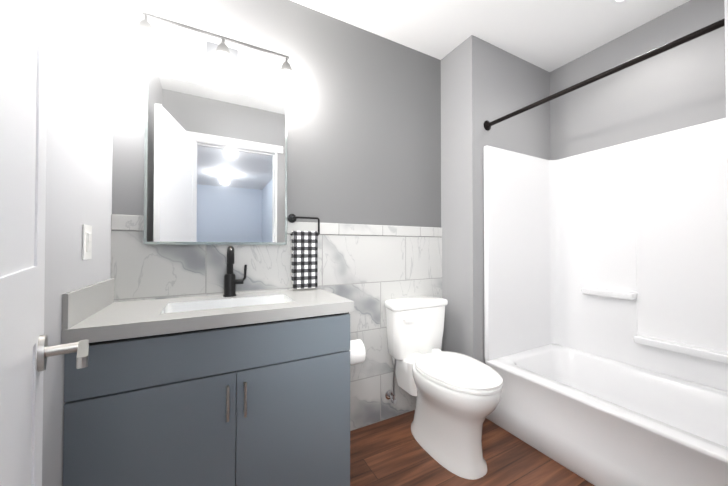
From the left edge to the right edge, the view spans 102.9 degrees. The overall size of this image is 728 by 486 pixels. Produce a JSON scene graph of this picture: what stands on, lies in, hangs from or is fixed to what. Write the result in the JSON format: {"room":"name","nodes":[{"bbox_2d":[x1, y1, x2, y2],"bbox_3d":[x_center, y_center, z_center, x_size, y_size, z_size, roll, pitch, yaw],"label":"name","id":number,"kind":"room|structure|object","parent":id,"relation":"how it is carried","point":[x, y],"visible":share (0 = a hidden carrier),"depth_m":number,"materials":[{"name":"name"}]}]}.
{"room":"bathroom","nodes":[
{"label":"bathroom","id":0,"kind":"room"},
{"bbox_2d":[42,0,113,485],"bbox_3d":[-0.752,-0.121,0.477,0.150,2.440,1.608,0,-1,-28],"label":"wall","id":1,"kind":"structure","parent":0,"point":[79,140],"depth_m":0.87,"materials":[{"name":"grey paint"}]},
{"bbox_2d":[0,0,88,485],"bbox_3d":[-0.401,0.081,0.298,0.217,2.008,0.705,0,-1,-28],"label":"door","id":2,"kind":"structure","parent":1,"relation":"in","point":[26,351],"depth_m":0.41,"materials":[{"name":"white wood"}]},
{"bbox_2d":[82,224,91,259],"bbox_3d":[-0.923,-0.003,0.971,0.010,0.115,0.070,0,-1,-28],"label":"light switch","id":3,"kind":"object","parent":1,"relation":"attached to","point":[86,242],"visible":0.98,"depth_m":0.96,"materials":[{"name":"white plastic"}]},
{"bbox_2d":[112,0,440,236],"bbox_3d":[-0.356,-0.106,1.682,1.980,2.440,0.150,0,-1,-28],"label":"wall","id":4,"kind":"structure","parent":0,"point":[363,126],"depth_m":1.66,"materials":[{"name":"grey paint"}]},
{"bbox_2d":[125,12,299,91],"bbox_3d":[-0.656,-0.883,1.350,0.708,0.164,0.170,0,-1,-28],"label":"sconce","id":5,"kind":"object","parent":4,"relation":"attached to","point":[221,58],"visible":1,"depth_m":1.32,"materials":[{"name":"silver glass"}]},
{"bbox_2d":[143,69,286,244],"bbox_3d":[-0.680,-0.373,1.400,0.613,0.763,0.018,0,-1,-28],"label":"mirror","id":6,"kind":"object","parent":4,"relation":"attached to","point":[215,164],"visible":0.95,"depth_m":1.37,"materials":[{"name":"clear glass"}]},
{"bbox_2d":[111,231,441,430],"bbox_3d":[-0.252,0.533,1.639,1.829,1.160,0.010,0,-1,-28],"label":"wall tile","id":7,"kind":"structure","parent":4,"relation":"attached to","point":[369,276],"depth_m":1.72,"materials":[{"name":"stone"}]},
{"bbox_2d":[111,214,441,236],"bbox_3d":[-0.251,-0.082,1.645,1.829,0.066,0.014,0,-1,-28],"label":"trim","id":8,"kind":"structure","parent":4,"relation":"attached to","point":[128,222],"depth_m":1.70,"materials":[{"name":"stone"}]},
{"bbox_2d":[287,214,319,235],"bbox_3d":[-0.325,-0.098,1.569,0.166,0.118,0.050,0,-1,-28],"label":"towel ring","id":9,"kind":"object","parent":4,"relation":"attached to","point":[291,218],"visible":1,"depth_m":1.55,"materials":[{"name":"black metal"}]},
{"bbox_2d":[291,231,317,288],"bbox_3d":[-0.316,0.088,1.549,0.133,0.304,0.036,0,-1,-28],"label":"hanging towel","id":10,"kind":"object","parent":9,"relation":"hanging from","point":[304,274],"visible":0.96,"depth_m":1.53,"materials":[{"name":"multicoloured fabric"}]},
{"bbox_2d":[350,410,594,485],"bbox_3d":[1.161,1.115,-0.740,3.900,0.060,6.100,0,-1,-28],"label":"floor","id":11,"kind":"structure","parent":0,"point":[390,452],"depth_m":1.47,"materials":[{"name":"brown wood"}]},
{"bbox_2d":[61,246,365,485],"bbox_3d":[-0.490,0.560,1.240,1.034,1.096,0.471,0,-1,-28],"label":"bathroom vanity","id":12,"kind":"object","parent":11,"relation":"on","point":[230,387],"visible":0.96,"depth_m":1.01,"materials":[{"name":"grey wood"}]},
{"bbox_2d":[223,246,246,296],"bbox_3d":[-0.597,0.131,1.351,0.104,0.236,0.116,0,-1,-28],"label":"faucet","id":13,"kind":"object","parent":12,"relation":"on","point":[230,281],"depth_m":1.35,"materials":[{"name":"black metal"}]},
{"bbox_2d":[384,296,502,479],"bbox_3d":[0.436,0.733,1.610,0.418,0.759,0.682,0,-1,-28],"label":"toilet","id":14,"kind":"object","parent":11,"relation":"on","point":[458,396],"visible":1,"depth_m":1.50,"materials":[{"name":"white ceramic"}]},
{"bbox_2d":[483,118,727,485],"bbox_3d":[1.378,0.242,1.524,0.758,1.740,1.178,0,-1,-28],"label":"shower","id":15,"kind":"object","parent":11,"relation":"on","point":[606,313],"visible":0.9,"depth_m":1.69,"materials":[{"name":"white plastic"}]},
{"bbox_2d":[291,0,689,71],"bbox_3d":[1.161,-1.395,-0.710,3.900,0.080,6.100,0,-1,-28],"label":"ceiling","id":16,"kind":"structure","parent":0,"point":[549,35],"depth_m":1.74,"materials":[{"name":"white paint"}]},
{"bbox_2d":[609,0,626,2],"bbox_3d":[1.387,-1.323,1.527,0.150,0.009,0.150,0,-1,-28],"label":"recessed light","id":17,"kind":"object","parent":16,"relation":"in","point":[616,1],"visible":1,"depth_m":1.59,"materials":[{"name":"white"}]},
{"bbox_2d":[441,35,549,363],"bbox_3d":[1.026,-0.100,2.256,1.000,2.440,0.433,0,-1,-28],"label":"wall","id":18,"kind":"structure","parent":0,"point":[482,81],"depth_m":1.95,"materials":[{"name":"grey paint"}]},
{"bbox_2d":[484,18,724,130],"bbox_3d":[1.084,-0.775,1.378,0.064,0.064,1.185,0,-1,-28],"label":"shower rod","id":19,"kind":"object","parent":18,"relation":"attached to","point":[671,45],"visible":1,"depth_m":1.28,"materials":[{"name":"black metal"}]},
{"bbox_2d":[550,0,725,159],"bbox_3d":[1.814,-0.106,1.679,0.150,2.440,1.325,0,-1,-28],"label":"wall","id":20,"kind":"structure","parent":0,"point":[681,86],"depth_m":1.75,"materials":[{"name":"grey paint"}]},
{"bbox_2d":[724,0,727,207],"bbox_3d":[0.174,0.042,0.133,0.865,2.107,0.172,0,-1,-28],"label":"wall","id":21,"kind":"structure","parent":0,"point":[726,35],"depth_m":0.37,"materials":[{"name":"white paint"}]}
]}

